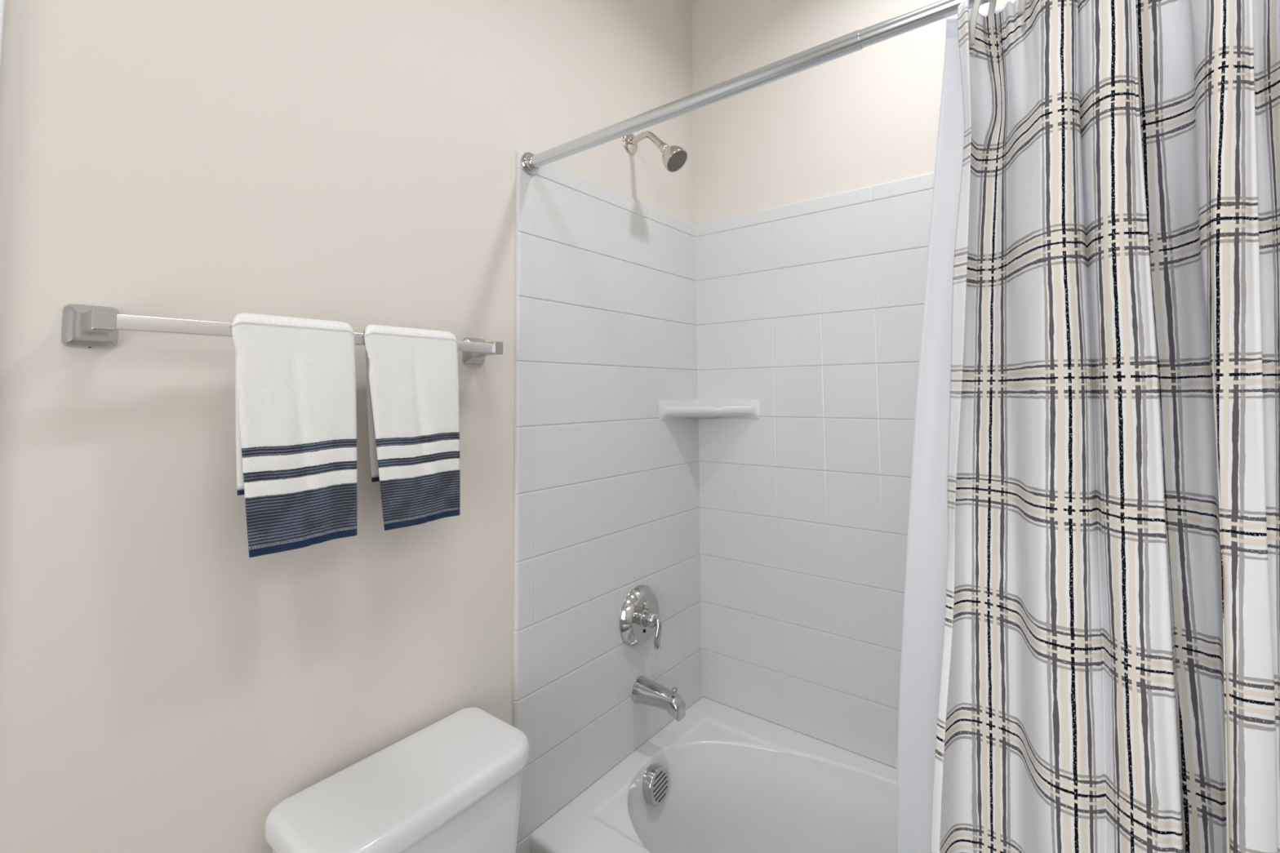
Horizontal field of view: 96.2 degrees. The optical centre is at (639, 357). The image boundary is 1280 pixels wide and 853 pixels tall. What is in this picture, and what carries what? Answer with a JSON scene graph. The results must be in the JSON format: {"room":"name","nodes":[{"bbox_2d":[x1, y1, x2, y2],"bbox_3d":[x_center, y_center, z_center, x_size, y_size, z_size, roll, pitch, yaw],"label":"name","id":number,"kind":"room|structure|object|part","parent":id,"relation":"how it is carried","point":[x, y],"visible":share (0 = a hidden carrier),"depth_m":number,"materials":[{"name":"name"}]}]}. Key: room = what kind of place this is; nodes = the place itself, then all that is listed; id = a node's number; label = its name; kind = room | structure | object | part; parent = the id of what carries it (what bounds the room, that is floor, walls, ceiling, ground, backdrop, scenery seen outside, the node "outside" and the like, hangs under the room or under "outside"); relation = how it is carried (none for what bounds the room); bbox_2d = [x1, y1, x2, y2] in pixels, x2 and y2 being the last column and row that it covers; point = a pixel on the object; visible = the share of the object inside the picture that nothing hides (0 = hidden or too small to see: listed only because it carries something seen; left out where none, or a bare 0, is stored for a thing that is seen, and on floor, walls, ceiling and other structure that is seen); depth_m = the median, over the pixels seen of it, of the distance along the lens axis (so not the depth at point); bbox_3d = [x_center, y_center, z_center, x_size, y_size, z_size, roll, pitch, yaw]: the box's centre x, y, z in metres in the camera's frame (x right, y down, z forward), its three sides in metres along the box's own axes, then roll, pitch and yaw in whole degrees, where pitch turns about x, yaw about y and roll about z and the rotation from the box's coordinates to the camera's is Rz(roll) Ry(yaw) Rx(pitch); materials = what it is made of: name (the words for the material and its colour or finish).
{"room":"bathroom","nodes":[
{"label":"bathroom","id":0,"kind":"room"},
{"bbox_2d":[0,0,694,852],"bbox_3d":[-0.693,0.063,0.893,0.100,2.770,2.960,-3,-5,38],"label":"wall","id":1,"kind":"structure","parent":0,"point":[165,686],"depth_m":0.89,"materials":[{"name":"white paint"}]},
{"bbox_2d":[0,0,4,66],"bbox_3d":[-0.804,0.352,0.629,0.022,2.160,0.078,-3,-5,38],"label":"trim","id":2,"kind":"structure","parent":1,"relation":"attached to","point":[2,2],"depth_m":0.70,"materials":[{"name":"white paint"}]},
{"bbox_2d":[61,303,502,364],"bbox_3d":[-0.513,-0.029,0.979,0.087,0.057,0.662,-3,-5,38],"label":"towel bar","id":3,"kind":"object","parent":1,"relation":"attached to","point":[82,326],"visible":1,"depth_m":0.76,"materials":[{"name":"silver metal"}]},
{"bbox_3d":[-0.700,-0.043,0.740,0.087,0.057,0.055,-3,-5,38],"label":"wall post","id":4,"kind":"part","parent":3,"relation":"part of","materials":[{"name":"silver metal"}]},
{"bbox_2d":[231,312,357,557],"bbox_3d":[-0.532,0.114,0.885,0.053,0.352,0.182,-3,-5,38],"label":"hand towel","id":5,"kind":"object","parent":3,"relation":"hanging from","point":[295,407],"visible":1,"depth_m":0.87,"materials":[{"name":"fabric"}]},
{"bbox_2d":[363,324,460,530],"bbox_3d":[-0.414,0.122,1.036,0.053,0.352,0.186,-3,-5,38],"label":"hand towel","id":6,"kind":"object","parent":3,"relation":"hanging from","point":[412,376],"visible":1,"depth_m":1.02,"materials":[{"name":"fabric"}]},
{"bbox_3d":[-0.327,-0.015,1.218,0.087,0.057,0.055,-3,-5,38],"label":"wall post","id":7,"kind":"part","parent":3,"relation":"part of","materials":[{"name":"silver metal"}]},
{"bbox_2d":[512,149,702,852],"bbox_3d":[-0.043,0.505,1.606,0.012,1.967,0.779,-3,-5,38],"label":"surround panel","id":8,"kind":"object","parent":1,"relation":"attached to","point":[607,497],"visible":0.86,"depth_m":1.52,"materials":[{"name":"white tile"}]},
{"bbox_2d":[619,584,662,649],"bbox_3d":[0.025,0.732,1.608,0.083,0.165,0.165,-3,-5,38],"label":"shower valve","id":9,"kind":"object","parent":8,"relation":"attached to","point":[639,619],"visible":1,"depth_m":1.59,"materials":[{"name":"silver metal"}]},
{"bbox_3d":[0.043,0.760,1.589,0.033,0.087,0.030,-3,-5,38],"label":"lever handle","id":10,"kind":"part","parent":9,"relation":"part of","materials":[{"name":"silver metal"}]},
{"bbox_2d":[631,675,685,721],"bbox_3d":[0.053,0.932,1.576,0.148,0.074,0.069,-3,-5,38],"label":"tub spout","id":11,"kind":"object","parent":8,"relation":"attached to","point":[645,691],"visible":1,"depth_m":1.56,"materials":[{"name":"silver metal"}]},
{"bbox_3d":[0.093,0.903,1.547,0.016,0.021,0.016,-3,-5,38],"label":"diverter knob","id":12,"kind":"part","parent":11,"relation":"part of","materials":[{"name":"silver metal"}]},
{"bbox_2d":[520,0,994,174],"bbox_3d":[0.333,-0.501,0.918,1.520,0.054,0.054,-3,-5,38],"label":"shower curtain rod","id":13,"kind":"object","parent":8,"relation":"attached to","point":[855,41],"visible":1,"depth_m":1.00,"materials":[{"name":"silver metal"}]},
{"bbox_2d":[896,6,1004,852],"bbox_3d":[0.679,0.361,0.709,0.740,1.729,0.156,-3,-5,38],"label":"liner","id":14,"kind":"object","parent":13,"relation":"hanging from","point":[926,553],"visible":0.12,"depth_m":0.91,"materials":[{"name":"white plastic"}]},
{"bbox_2d":[968,0,996,56],"bbox_3d":[0.477,-0.477,0.799,0.034,0.111,0.075,-3,-5,38],"label":"curtain ring","id":15,"kind":"object","parent":13,"relation":"hanging from","point":[972,24],"visible":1,"depth_m":0.78,"materials":[{"name":"white plastic"}]},
{"bbox_2d":[1017,0,1026,26],"bbox_3d":[0.518,-0.488,0.769,0.020,0.090,0.075,-4,-5,43],"label":"curtain ring","id":16,"kind":"object","parent":13,"relation":"hanging from","point":[1022,3],"visible":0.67,"depth_m":0.75,"materials":[{"name":"white plastic"}]},
{"bbox_2d":[931,0,1279,852],"bbox_3d":[0.654,0.414,0.598,0.639,1.834,0.172,-4,-5,41],"label":"shower curtain","id":17,"kind":"object","parent":13,"relation":"hanging from","point":[1110,677],"visible":1,"depth_m":0.68,"materials":[{"name":"fabric"}]},
{"bbox_2d":[622,130,687,172],"bbox_3d":[0.048,-0.600,1.657,0.196,0.155,0.074,-3,-5,38],"label":"shower","id":18,"kind":"object","parent":1,"relation":"attached to","point":[674,157],"visible":0.98,"depth_m":1.63,"materials":[{"name":"silver metal"}]},
{"bbox_3d":[0.016,-0.631,1.680,0.121,0.060,0.020,-3,-5,38],"label":"shower arm","id":19,"kind":"part","parent":18,"relation":"part of","materials":[{"name":"silver metal"}]},
{"bbox_2d":[691,0,1015,237],"bbox_3d":[0.870,0.088,1.488,1.635,2.770,0.100,-3,-5,38],"label":"wall","id":20,"kind":"structure","parent":0,"point":[869,116],"depth_m":1.75,"materials":[{"name":"white paint"}]},
{"bbox_2d":[658,172,934,768],"bbox_3d":[0.732,0.483,1.360,1.518,1.967,0.236,-3,-5,38],"label":"surround panel","id":21,"kind":"object","parent":20,"relation":"attached to","point":[810,312],"visible":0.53,"depth_m":1.69,"materials":[{"name":"white tile"}]},
{"bbox_2d":[658,398,759,421],"bbox_3d":[0.216,0.163,1.774,0.226,0.068,0.226,-3,-5,38],"label":"corner shelf","id":22,"kind":"object","parent":21,"relation":"attached to","point":[701,409],"depth_m":1.80,"materials":[{"name":"white plastic"}]},
{"bbox_3d":[-0.037,1.448,0.302,1.735,0.080,2.960,-3,-5,38],"label":"floor","id":23,"kind":"structure","parent":0,"visible":0},
{"bbox_2d":[264,706,528,852],"bbox_3d":[-0.189,1.060,0.795,0.690,0.758,0.387,-3,-5,38],"label":"toilet","id":24,"kind":"object","parent":23,"relation":"on","point":[453,784],"visible":1,"depth_m":0.93,"materials":[{"name":"white ceramic"}]},
{"bbox_3d":[-0.382,0.899,0.955,0.191,0.334,0.359,-3,-5,38],"label":"tank","id":25,"kind":"part","parent":24,"relation":"part of","materials":[{"name":"white ceramic"}]},
{"bbox_2d":[529,697,897,852],"bbox_3d":[0.580,1.255,1.106,1.522,0.396,0.736,-3,-5,38],"label":"bathtub","id":26,"kind":"object","parent":23,"relation":"on","point":[721,778],"visible":0.84,"depth_m":1.55,"materials":[{"name":"white ceramic"}]}
]}

